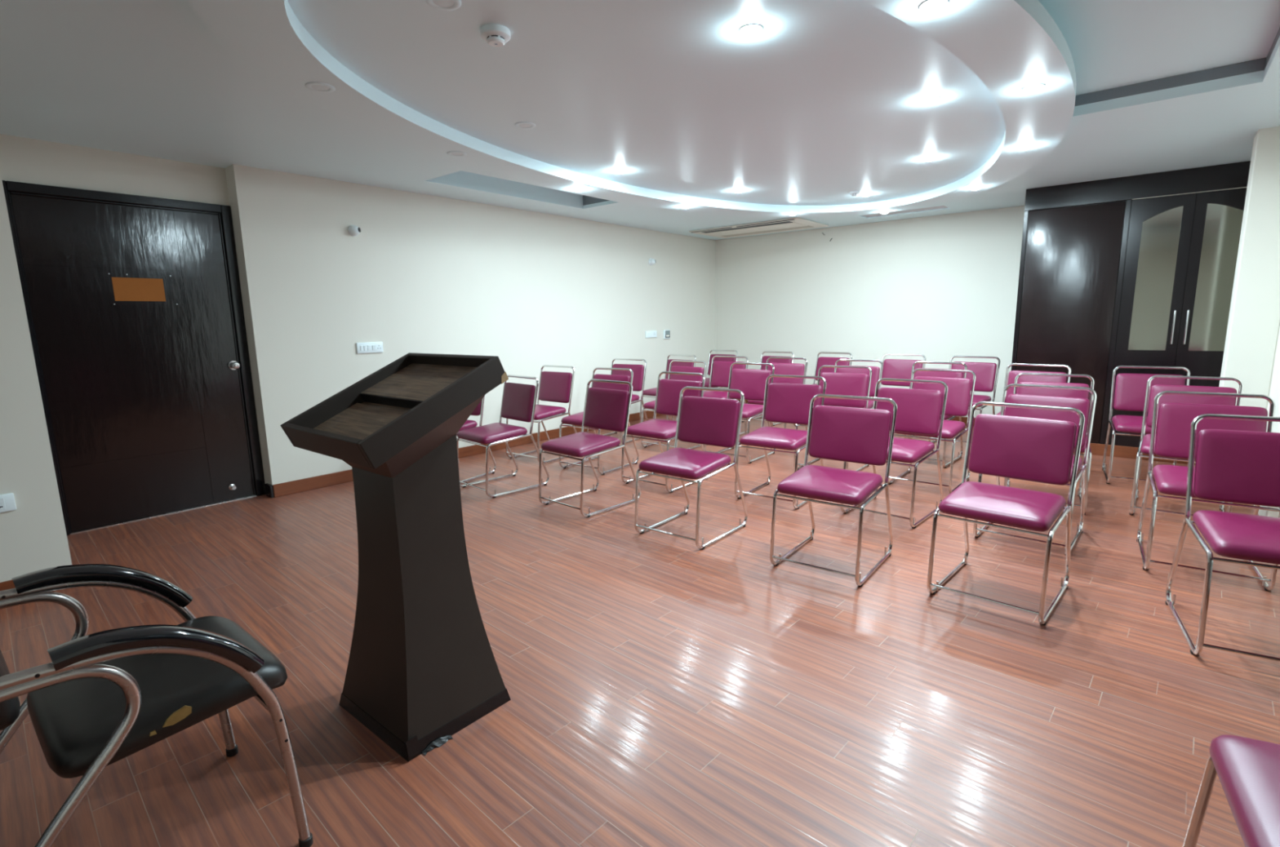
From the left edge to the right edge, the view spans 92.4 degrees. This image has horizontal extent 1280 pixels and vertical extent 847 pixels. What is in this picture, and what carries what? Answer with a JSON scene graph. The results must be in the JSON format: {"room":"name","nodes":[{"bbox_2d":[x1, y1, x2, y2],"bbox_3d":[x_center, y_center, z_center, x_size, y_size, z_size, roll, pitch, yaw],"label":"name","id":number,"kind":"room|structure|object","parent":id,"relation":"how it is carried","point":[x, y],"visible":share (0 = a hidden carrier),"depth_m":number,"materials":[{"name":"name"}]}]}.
{"room":"conference room","nodes":[
{"label":"conference room","id":0,"kind":"room"},
{"bbox_2d":[0,171,71,582],"bbox_3d":[-3.903,-0.493,2.746,1.330,2.750,1.524,7,12,39],"label":"wall","id":1,"kind":"structure","parent":0,"point":[33,536],"depth_m":2.94,"materials":[{"name":"beige paint"}]},
{"bbox_2d":[0,580,14,591],"bbox_3d":[-3.311,0.865,2.606,0.012,0.098,1.360,7,12,39],"label":"baseboard","id":2,"kind":"structure","parent":1,"relation":"attached to","point":[6,585],"depth_m":2.93,"materials":[{"name":"brown wood"}]},
{"bbox_2d":[0,493,16,512],"bbox_3d":[-2.999,0.374,2.909,0.018,0.084,0.054,7,12,39],"label":"power socket","id":3,"kind":"object","parent":1,"relation":"attached to","point":[7,503],"visible":1,"depth_m":2.90,"materials":[{"name":"white plastic"}]},
{"bbox_2d":[0,133,229,205],"bbox_3d":[-3.453,-1.784,3.944,0.273,0.620,1.275,7,12,39],"label":"wall","id":4,"kind":"structure","parent":0,"point":[22,159],"depth_m":3.87,"materials":[{"name":"beige paint"}]},
{"bbox_2d":[2,180,266,535],"bbox_3d":[-3.326,-0.424,4.134,0.182,2.129,1.204,7,12,39],"label":"door","id":5,"kind":"structure","parent":4,"relation":"in","point":[134,307],"depth_m":4.07,"materials":[{"name":"black paint"}]},
{"bbox_2d":[225,164,715,485],"bbox_3d":[-0.964,-1.255,6.927,0.441,2.750,6.270,7,12,39],"label":"wall","id":6,"kind":"structure","parent":0,"point":[422,273],"depth_m":5.50,"materials":[{"name":"beige paint"}]},
{"bbox_2d":[70,495,256,534],"bbox_3d":[-3.273,0.625,4.294,0.013,0.006,1.060,7,12,39],"label":"trim","id":7,"kind":"structure","parent":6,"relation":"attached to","point":[252,495],"depth_m":4.23,"materials":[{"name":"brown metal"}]},
{"bbox_2d":[265,483,274,497],"bbox_3d":[-2.807,0.508,4.652,0.101,0.098,0.020,7,12,39],"label":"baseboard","id":8,"kind":"object","parent":6,"relation":"attached to","point":[268,488],"visible":1,"depth_m":4.63,"materials":[{"name":"black paint"}]},
{"bbox_2d":[347,225,360,236],"bbox_3d":[-2.267,-1.538,4.889,0.078,0.086,0.086,7,12,39],"label":"security camera","id":9,"kind":"object","parent":6,"relation":"attached to","point":[353,230],"visible":1,"depth_m":4.87,"materials":[{"name":"white plastic"}]},
{"bbox_2d":[355,342,383,353],"bbox_3d":[-2.243,-0.630,5.090,0.021,0.088,0.225,7,12,39],"label":"switch plate","id":10,"kind":"object","parent":6,"relation":"attached to","point":[369,347],"visible":1,"depth_m":5.08,"materials":[{"name":"white plastic"}]},
{"bbox_2d":[272,409,662,497],"bbox_3d":[-0.818,0.084,6.945,0.012,0.098,6.106,7,12,39],"label":"baseboard","id":11,"kind":"structure","parent":6,"relation":"attached to","point":[339,477],"depth_m":5.86,"materials":[{"name":"brown wood"}]},
{"bbox_2d":[645,330,657,337],"bbox_3d":[0.140,-1.153,7.924,0.021,0.087,0.221,7,12,39],"label":"switch plate","id":12,"kind":"object","parent":6,"relation":"attached to","point":[650,334],"visible":1,"depth_m":7.92,"materials":[{"name":"white plastic"}]},
{"bbox_2d":[648,258,655,265],"bbox_3d":[0.162,-2.051,7.779,0.078,0.086,0.086,7,12,39],"label":"security camera","id":13,"kind":"object","parent":6,"relation":"attached to","point":[651,261],"visible":1,"depth_m":7.76,"materials":[{"name":"white plastic"}]},
{"bbox_2d":[663,329,670,338],"bbox_3d":[0.358,-1.188,8.183,0.024,0.116,0.124,7,12,39],"label":"thermostat","id":14,"kind":"object","parent":6,"relation":"attached to","point":[666,332],"visible":1,"depth_m":8.17,"materials":[{"name":"white plastic"}]},
{"bbox_2d":[186,0,1076,217],"bbox_3d":[0.697,-1.766,3.916,3.414,0.070,6.071,7,12,39],"label":"ceiling","id":15,"kind":"structure","parent":0,"point":[1011,46],"depth_m":2.85,"materials":[{"name":"white paint"}]},
{"bbox_2d":[305,81,335,93],"bbox_3d":[-1.414,-1.486,2.716,0.120,0.004,0.120,7,12,39],"label":"recessed light","id":16,"kind":"object","parent":15,"relation":"in","point":[317,86],"visible":1,"depth_m":2.71,"materials":[{"name":"white paint"}]},
{"bbox_2d":[446,151,466,156],"bbox_3d":[-1.142,-1.680,3.827,0.120,0.004,0.120,7,12,39],"label":"recessed light","id":17,"kind":"object","parent":15,"relation":"in","point":[455,153],"visible":1,"depth_m":3.82,"materials":[{"name":"white paint"}]},
{"bbox_2d":[572,187,584,191],"bbox_3d":[-0.493,-1.870,4.920,0.094,0.019,0.094,7,12,39],"label":"recessed light","id":18,"kind":"object","parent":15,"relation":"in","point":[577,189],"visible":1,"depth_m":4.90,"materials":[{"name":"white paint"}]},
{"bbox_2d":[680,205,690,208],"bbox_3d":[0.431,-2.030,5.762,0.094,0.019,0.094,7,12,39],"label":"recessed light","id":19,"kind":"object","parent":15,"relation":"in","point":[682,206],"visible":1,"depth_m":5.74,"materials":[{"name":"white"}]},
{"bbox_2d":[787,212,797,215],"bbox_3d":[1.556,-2.135,6.263,0.094,0.019,0.094,7,12,39],"label":"recessed light","id":20,"kind":"object","parent":15,"relation":"in","point":[792,213],"visible":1,"depth_m":6.24,"materials":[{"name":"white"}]},
{"bbox_2d":[880,210,888,213],"bbox_3d":[2.495,-2.152,6.267,0.094,0.019,0.094,7,12,39],"label":"recessed light","id":21,"kind":"object","parent":15,"relation":"in","point":[885,211],"visible":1,"depth_m":6.24,"materials":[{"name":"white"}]},
{"bbox_2d":[918,0,949,12],"bbox_3d":[0.997,-1.415,2.085,0.094,0.019,0.094,7,12,39],"label":"recessed light","id":22,"kind":"object","parent":15,"relation":"in","point":[929,6],"visible":1,"depth_m":2.07,"materials":[{"name":"white"}]},
{"bbox_2d":[968,186,982,190],"bbox_3d":[2.807,-1.966,5.138,0.094,0.019,0.094,7,12,39],"label":"recessed light","id":23,"kind":"object","parent":15,"relation":"in","point":[975,188],"visible":1,"depth_m":5.12,"materials":[{"name":"white"}]},
{"bbox_2d":[1016,144,1033,150],"bbox_3d":[2.445,-1.750,3.902,0.094,0.019,0.094,7,12,39],"label":"recessed light","id":24,"kind":"object","parent":15,"relation":"in","point":[1025,147],"visible":1,"depth_m":3.88,"materials":[{"name":"white"}]},
{"bbox_2d":[1022,83,1045,92],"bbox_3d":[1.840,-1.564,2.872,0.094,0.019,0.094,7,12,39],"label":"recessed light","id":25,"kind":"object","parent":15,"relation":"in","point":[1037,86],"visible":1,"depth_m":2.85,"materials":[{"name":"white"}]},
{"bbox_2d":[0,412,1279,846],"bbox_3d":[0.510,0.636,4.205,6.600,0.120,9.045,7,12,39],"label":"floor","id":26,"kind":"structure","parent":0,"point":[664,690],"depth_m":2.21,"materials":[{"name":"brown wood"}]},
{"bbox_2d":[0,564,313,846],"bbox_3d":[-1.252,0.622,1.378,0.581,0.916,0.721,7,12,39],"label":"armchair","id":27,"kind":"object","parent":26,"relation":"on","point":[104,698],"visible":1,"depth_m":1.35,"materials":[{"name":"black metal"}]},
{"bbox_2d":[280,352,511,762],"bbox_3d":[-0.756,0.378,1.991,0.516,1.176,0.486,7,12,39],"label":"lectern","id":28,"kind":"object","parent":26,"relation":"on","point":[422,668],"visible":1,"depth_m":1.91,"materials":[{"name":"brown laminate"}]},
{"bbox_2d":[314,403,408,439],"bbox_3d":[-0.828,0.014,1.849,0.477,0.096,0.202,7,12,39],"label":"shelf","id":29,"kind":"object","parent":28,"relation":"attached to","point":[361,421],"depth_m":1.93,"materials":[{"name":"brown wood"}]},
{"bbox_2d":[360,363,476,401],"bbox_3d":[-0.692,-0.124,1.995,0.477,0.116,0.209,7,12,39],"label":"shelf","id":30,"kind":"object","parent":28,"relation":"attached to","point":[394,382],"depth_m":2.02,"materials":[{"name":"brown wood"}]},
{"bbox_2d":[456,395,496,484],"bbox_3d":[-1.575,0.029,5.085,0.462,0.856,0.572,4,11,29],"label":"chair","id":31,"kind":"object","parent":26,"relation":"on","point":[478,411],"visible":0.12,"depth_m":5.09,"materials":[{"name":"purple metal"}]},
{"bbox_2d":[457,374,549,498],"bbox_3d":[-1.082,0.074,4.765,0.572,0.856,0.462,-10,13,-44],"label":"chair","id":32,"kind":"object","parent":26,"relation":"on","point":[518,402],"visible":0.94,"depth_m":4.71,"materials":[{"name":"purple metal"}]},
{"bbox_2d":[506,364,577,463],"bbox_3d":[-0.919,-0.105,5.805,0.462,0.856,0.572,7,12,38],"label":"chair","id":33,"kind":"object","parent":26,"relation":"on","point":[554,387],"visible":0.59,"depth_m":5.81,"materials":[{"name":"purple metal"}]},
{"bbox_2d":[538,378,640,517],"bbox_3d":[-0.357,0.144,4.280,0.462,0.856,0.572,8,13,43],"label":"chair","id":34,"kind":"object","parent":26,"relation":"on","point":[606,409],"visible":0.98,"depth_m":4.25,"materials":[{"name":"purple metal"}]},
{"bbox_2d":[559,367,639,475],"bbox_3d":[-0.363,-0.043,5.381,0.462,0.856,0.572,6,12,36],"label":"chair","id":35,"kind":"object","parent":26,"relation":"on","point":[575,419],"visible":0.53,"depth_m":5.38,"materials":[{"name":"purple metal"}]},
{"bbox_2d":[586,358,648,443],"bbox_3d":[-0.233,-0.257,6.629,0.462,0.856,0.572,5,12,33],"label":"chair","id":36,"kind":"object","parent":26,"relation":"on","point":[639,371],"visible":0.35,"depth_m":6.65,"materials":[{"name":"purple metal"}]},
{"bbox_2d":[621,371,709,493],"bbox_3d":[0.201,0.042,4.821,0.462,0.856,0.572,7,12,39],"label":"chair","id":37,"kind":"object","parent":26,"relation":"on","point":[668,391],"visible":0.66,"depth_m":4.82,"materials":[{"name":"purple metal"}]},
{"bbox_2d":[639,354,696,423],"bbox_3d":[0.348,-0.371,7.239,0.572,0.856,0.462,-10,13,-43],"label":"chair","id":38,"kind":"object","parent":26,"relation":"on","point":[651,392],"visible":0.23,"depth_m":7.24,"materials":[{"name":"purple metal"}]},
{"bbox_2d":[640,360,706,449],"bbox_3d":[0.357,-0.191,6.173,0.462,0.856,0.572,7,13,40],"label":"chair","id":39,"kind":"object","parent":26,"relation":"on","point":[651,405],"visible":0.4,"depth_m":6.19,"materials":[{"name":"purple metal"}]},
{"bbox_2d":[634,386,747,550],"bbox_3d":[0.313,0.233,3.687,0.462,0.856,0.572,7,12,38],"label":"chair","id":40,"kind":"object","parent":26,"relation":"on","point":[710,421],"visible":1,"depth_m":3.67,"materials":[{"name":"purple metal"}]},
{"bbox_2d":[704,349,737,400],"bbox_3d":[0.981,-0.535,8.134,0.462,0.856,0.572,8,13,42],"label":"chair","id":41,"kind":"object","parent":26,"relation":"on","point":[710,357],"visible":0.36,"depth_m":8.20,"materials":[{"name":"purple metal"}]},
{"bbox_2d":[702,355,750,435],"bbox_3d":[0.885,-0.304,6.788,0.462,0.856,0.572,6,12,37],"label":"chair","id":42,"kind":"object","parent":26,"relation":"on","point":[720,371],"visible":0.33,"depth_m":6.88,"materials":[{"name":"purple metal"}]},
{"bbox_2d":[703,362,775,463],"bbox_3d":[0.935,-0.120,5.700,0.462,0.856,0.572,6,12,37],"label":"chair","id":43,"kind":"object","parent":26,"relation":"on","point":[752,383],"visible":0.49,"depth_m":5.74,"materials":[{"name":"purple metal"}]},
{"bbox_2d":[740,351,794,426],"bbox_3d":[1.576,-0.448,7.558,0.462,0.856,0.572,8,13,42],"label":"chair","id":44,"kind":"object","parent":26,"relation":"on","point":[763,359],"visible":0.23,"depth_m":7.63,"materials":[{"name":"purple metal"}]},
{"bbox_2d":[744,356,807,435],"bbox_3d":[1.428,-0.247,6.392,0.462,0.856,0.572,6,12,37],"label":"chair","id":45,"kind":"object","parent":26,"relation":"on","point":[787,369],"visible":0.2,"depth_m":6.43,"materials":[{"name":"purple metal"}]},
{"bbox_2d":[734,374,826,509],"bbox_3d":[1.013,0.103,4.375,0.462,0.856,0.572,6,12,37],"label":"chair","id":46,"kind":"object","parent":26,"relation":"on","point":[787,403],"visible":0.82,"depth_m":4.39,"materials":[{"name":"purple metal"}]},
{"bbox_2d":[793,351,852,426],"bbox_3d":[2.149,-0.394,7.183,0.572,0.856,0.462,-10,13,-41],"label":"chair","id":47,"kind":"object","parent":26,"relation":"on","point":[821,361],"visible":0.26,"depth_m":7.28,"materials":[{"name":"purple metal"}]},
{"bbox_2d":[793,365,871,471],"bbox_3d":[1.628,-0.040,5.153,0.462,0.856,0.572,6,12,37],"label":"chair","id":48,"kind":"object","parent":26,"relation":"on","point":[837,384],"visible":0.48,"depth_m":5.21,"materials":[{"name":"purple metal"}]},
{"bbox_2d":[769,394,897,586],"bbox_3d":[1.011,0.306,3.178,0.462,0.856,0.572,6,12,37],"label":"chair","id":49,"kind":"object","parent":26,"relation":"on","point":[839,433],"visible":1,"depth_m":3.17,"materials":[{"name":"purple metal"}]},
{"bbox_2d":[834,359,883,408],"bbox_3d":[2.008,-0.169,5.874,0.462,0.856,0.572,6,12,36],"label":"chair","id":50,"kind":"object","parent":26,"relation":"on","point":[876,371],"visible":0.13,"depth_m":5.87,"materials":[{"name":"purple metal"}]},
{"bbox_2d":[840,377,947,528],"bbox_3d":[1.651,0.160,3.970,0.462,0.856,0.572,8,13,43],"label":"chair","id":51,"kind":"object","parent":26,"relation":"on","point":[918,411],"visible":0.61,"depth_m":3.95,"materials":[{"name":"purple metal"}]},
{"bbox_2d":[871,353,925,438],"bbox_3d":[2.743,-0.307,6.608,0.462,0.856,0.572,7,13,41],"label":"chair","id":52,"kind":"object","parent":26,"relation":"on","point":[892,368],"visible":0.28,"depth_m":6.70,"materials":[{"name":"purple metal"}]},
{"bbox_2d":[890,361,967,468],"bbox_3d":[2.546,-0.100,5.410,0.462,0.856,0.572,7,13,41],"label":"chair","id":53,"kind":"object","parent":26,"relation":"on","point":[929,374],"visible":0.32,"depth_m":5.44,"materials":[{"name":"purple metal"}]},
{"bbox_2d":[888,368,976,493],"bbox_3d":[2.215,0.033,4.660,0.462,0.856,0.572,7,13,40],"label":"chair","id":54,"kind":"object","parent":26,"relation":"on","point":[957,401],"visible":0.59,"depth_m":4.63,"materials":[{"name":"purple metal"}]},
{"bbox_2d":[928,355,999,443],"bbox_3d":[3.219,-0.227,6.084,0.462,0.856,0.572,8,13,44],"label":"chair","id":55,"kind":"object","parent":26,"relation":"on","point":[985,372],"visible":0.34,"depth_m":6.07,"materials":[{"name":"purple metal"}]},
{"bbox_2d":[927,401,1084,626],"bbox_3d":[1.661,0.361,2.787,0.462,0.856,0.572,8,13,43],"label":"chair","id":56,"kind":"object","parent":26,"relation":"on","point":[1041,451],"visible":1,"depth_m":2.77,"materials":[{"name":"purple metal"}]},
{"bbox_2d":[995,363,1071,415],"bbox_3d":[3.168,-0.043,5.008,0.462,0.856,0.572,8,13,42],"label":"chair","id":57,"kind":"object","parent":26,"relation":"on","point":[1012,374],"visible":0.15,"depth_m":5.10,"materials":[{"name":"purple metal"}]},
{"bbox_2d":[973,383,1096,555],"bbox_3d":[2.254,0.229,3.504,0.462,0.856,0.572,8,13,41],"label":"chair","id":58,"kind":"object","parent":26,"relation":"on","point":[1083,405],"visible":0.45,"depth_m":3.52,"materials":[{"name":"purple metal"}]},
{"bbox_2d":[1004,373,1094,515],"bbox_3d":[2.765,0.108,4.158,0.462,0.856,0.572,5,11,33],"label":"chair","id":59,"kind":"object","parent":26,"relation":"on","point":[1027,391],"visible":0.28,"depth_m":4.22,"materials":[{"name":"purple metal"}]},
{"bbox_2d":[1011,160,1250,465],"bbox_3d":[4.472,-0.952,5.648,1.623,2.386,1.034,7,12,39],"label":"wardrobe","id":60,"kind":"object","parent":26,"relation":"on","point":[1139,269],"visible":0.78,"depth_m":5.23,"materials":[{"name":"brown wood"}]},
{"bbox_2d":[1102,365,1190,484],"bbox_3d":[3.810,0.014,4.604,0.462,0.856,0.572,5,11,33],"label":"chair","id":61,"kind":"object","parent":26,"relation":"on","point":[1130,393],"visible":0.54,"depth_m":4.72,"materials":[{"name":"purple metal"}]},
{"bbox_2d":[1128,374,1243,516],"bbox_3d":[3.425,0.148,3.853,0.462,0.856,0.572,7,13,40],"label":"chair","id":62,"kind":"object","parent":26,"relation":"on","point":[1144,443],"visible":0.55,"depth_m":3.92,"materials":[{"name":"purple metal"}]},
{"bbox_2d":[1136,391,1279,591],"bbox_3d":[2.827,0.295,3.053,0.462,0.856,0.572,6,12,35],"label":"chair","id":63,"kind":"object","parent":26,"relation":"on","point":[1175,420],"visible":0.63,"depth_m":3.13,"materials":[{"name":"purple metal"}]},
{"bbox_2d":[1164,413,1279,662],"bbox_3d":[2.381,0.428,2.316,0.462,0.856,0.572,5,11,31],"label":"chair","id":64,"kind":"object","parent":26,"relation":"on","point":[1232,466],"visible":1,"depth_m":2.42,"materials":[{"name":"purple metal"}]},
{"bbox_2d":[1182,734,1279,846],"bbox_3d":[1.257,0.685,0.920,0.572,0.856,0.462,5,11,32],"label":"chair","id":65,"kind":"object","parent":26,"relation":"on","point":[1247,770],"visible":1,"depth_m":1.10,"materials":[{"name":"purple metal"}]},
{"bbox_2d":[0,0,1279,239],"bbox_3d":[0.483,-1.978,3.745,6.550,0.412,9.045,7,12,39],"label":"ceiling","id":66,"kind":"structure","parent":0,"point":[819,106],"depth_m":3.11,"materials":[{"name":"white paint"}]},
{"bbox_2d":[425,0,461,10],"bbox_3d":[-0.687,-1.474,2.147,0.120,0.004,0.120,7,12,39],"label":"recessed light","id":67,"kind":"object","parent":66,"relation":"in","point":[444,5],"visible":1,"depth_m":2.16,"materials":[{"name":"white paint"}]},
{"bbox_2d":[480,23,510,47],"bbox_3d":[-0.558,-1.493,2.373,0.114,0.048,0.114,7,12,39],"label":"smoke detector","id":68,"kind":"object","parent":66,"relation":"attached to","point":[495,35],"visible":1,"depth_m":2.34,"materials":[{"name":"white plastic"}]},
{"bbox_2d":[514,121,535,128],"bbox_3d":[-0.657,-1.707,3.514,0.120,0.004,0.120,7,12,39],"label":"recessed light","id":69,"kind":"object","parent":66,"relation":"in","point":[524,125],"visible":1,"depth_m":3.51,"materials":[{"name":"white paint"}]},
{"bbox_2d":[582,195,609,205],"bbox_3d":[-0.384,-2.291,6.014,0.485,0.234,0.014,7,12,39],"label":"trim","id":70,"kind":"structure","parent":66,"relation":"attached to","point":[587,200],"depth_m":6.11,"materials":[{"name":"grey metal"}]},
{"bbox_2d":[613,168,626,173],"bbox_3d":[-0.150,-1.898,4.631,0.094,0.019,0.094,7,12,39],"label":"recessed light","id":71,"kind":"object","parent":66,"relation":"in","point":[618,171],"visible":1,"depth_m":4.61,"materials":[{"name":"white"}]},
{"bbox_2d":[733,189,743,192],"bbox_3d":[0.870,-2.051,5.423,0.094,0.019,0.094,7,12,39],"label":"recessed light","id":72,"kind":"object","parent":66,"relation":"in","point":[735,190],"visible":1,"depth_m":5.40,"materials":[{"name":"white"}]},
{"bbox_2d":[738,23,763,35],"bbox_3d":[0.433,-1.529,2.395,0.094,0.019,0.094,7,12,39],"label":"recessed light","id":73,"kind":"object","parent":66,"relation":"in","point":[748,29],"visible":1,"depth_m":2.38,"materials":[{"name":"white"}]},
{"bbox_2d":[688,217,828,238],"bbox_3d":[1.477,-2.448,7.728,1.510,0.028,0.860,7,12,39],"label":"air conditioner","id":74,"kind":"object","parent":66,"relation":"attached to","point":[796,223],"visible":1,"depth_m":7.59,"materials":[{"name":"beige plastic"}]},
{"bbox_2d":[705,222,807,235],"bbox_3d":[1.436,-2.431,7.696,1.260,0.008,0.345,7,12,39],"label":"grille","id":75,"kind":"object","parent":74,"relation":"attached to","point":[793,224],"depth_m":7.63,"materials":[{"name":"beige plastic"}]},
{"bbox_2d":[849,191,859,196],"bbox_3d":[1.953,-2.090,5.589,0.086,0.036,0.086,7,12,39],"label":"smoke detector","id":76,"kind":"object","parent":66,"relation":"attached to","point":[853,193],"visible":1,"depth_m":5.56,"materials":[{"name":"white plastic"}]},
{"bbox_2d":[860,193,871,196],"bbox_3d":[2.095,-2.120,5.701,0.094,0.019,0.094,7,12,39],"label":"recessed light","id":77,"kind":"object","parent":66,"relation":"in","point":[862,194],"visible":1,"depth_m":5.68,"materials":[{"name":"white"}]},
{"bbox_2d":[862,205,948,217],"bbox_3d":[2.897,-2.351,6.750,0.890,0.028,0.280,7,12,39],"label":"panel","id":78,"kind":"object","parent":66,"relation":"attached to","point":[939,206],"visible":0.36,"depth_m":6.76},
{"bbox_2d":[922,156,936,161],"bbox_3d":[2.082,-1.903,4.423,0.094,0.019,0.094,7,12,39],"label":"recessed light","id":79,"kind":"object","parent":66,"relation":"in","point":[926,158],"visible":1,"depth_m":4.40,"materials":[{"name":"white"}]},
{"bbox_2d":[1075,27,1279,106],"bbox_3d":[1.841,-1.615,2.201,0.877,0.057,2.935,7,12,39],"label":"strip","id":80,"kind":"object","parent":66,"relation":"attached to","point":[1255,65],"visible":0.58,"depth_m":3.24,"materials":[{"name":"grey metal"}]},
{"bbox_2d":[715,205,1024,417],"bbox_3d":[3.509,-1.379,7.180,6.109,2.750,0.150,7,12,39],"label":"wall","id":81,"kind":"structure","parent":0,"point":[942,287],"depth_m":7.54,"materials":[{"name":"beige paint"}]},
{"bbox_2d":[737,399,975,426],"bbox_3d":[2.660,-0.160,8.012,3.978,0.098,0.012,7,12,39],"label":"baseboard","id":82,"kind":"structure","parent":81,"relation":"attached to","point":[964,420],"depth_m":7.13,"materials":[{"name":"brown wood"}]},
{"bbox_2d":[1218,125,1279,409],"bbox_3d":[4.070,-0.783,4.060,0.226,2.600,0.250,7,12,39],"label":"wall","id":83,"kind":"structure","parent":0,"point":[1254,317],"depth_m":3.96,"materials":[{"name":"beige paint"}]},
{"bbox_2d":[1253,325,1279,517],"bbox_3d":[4.736,-0.910,4.291,0.486,2.750,2.795,7,12,39],"label":"wall","id":84,"kind":"structure","parent":0,"point":[1274,391],"depth_m":3.79,"materials":[{"name":"beige paint"}]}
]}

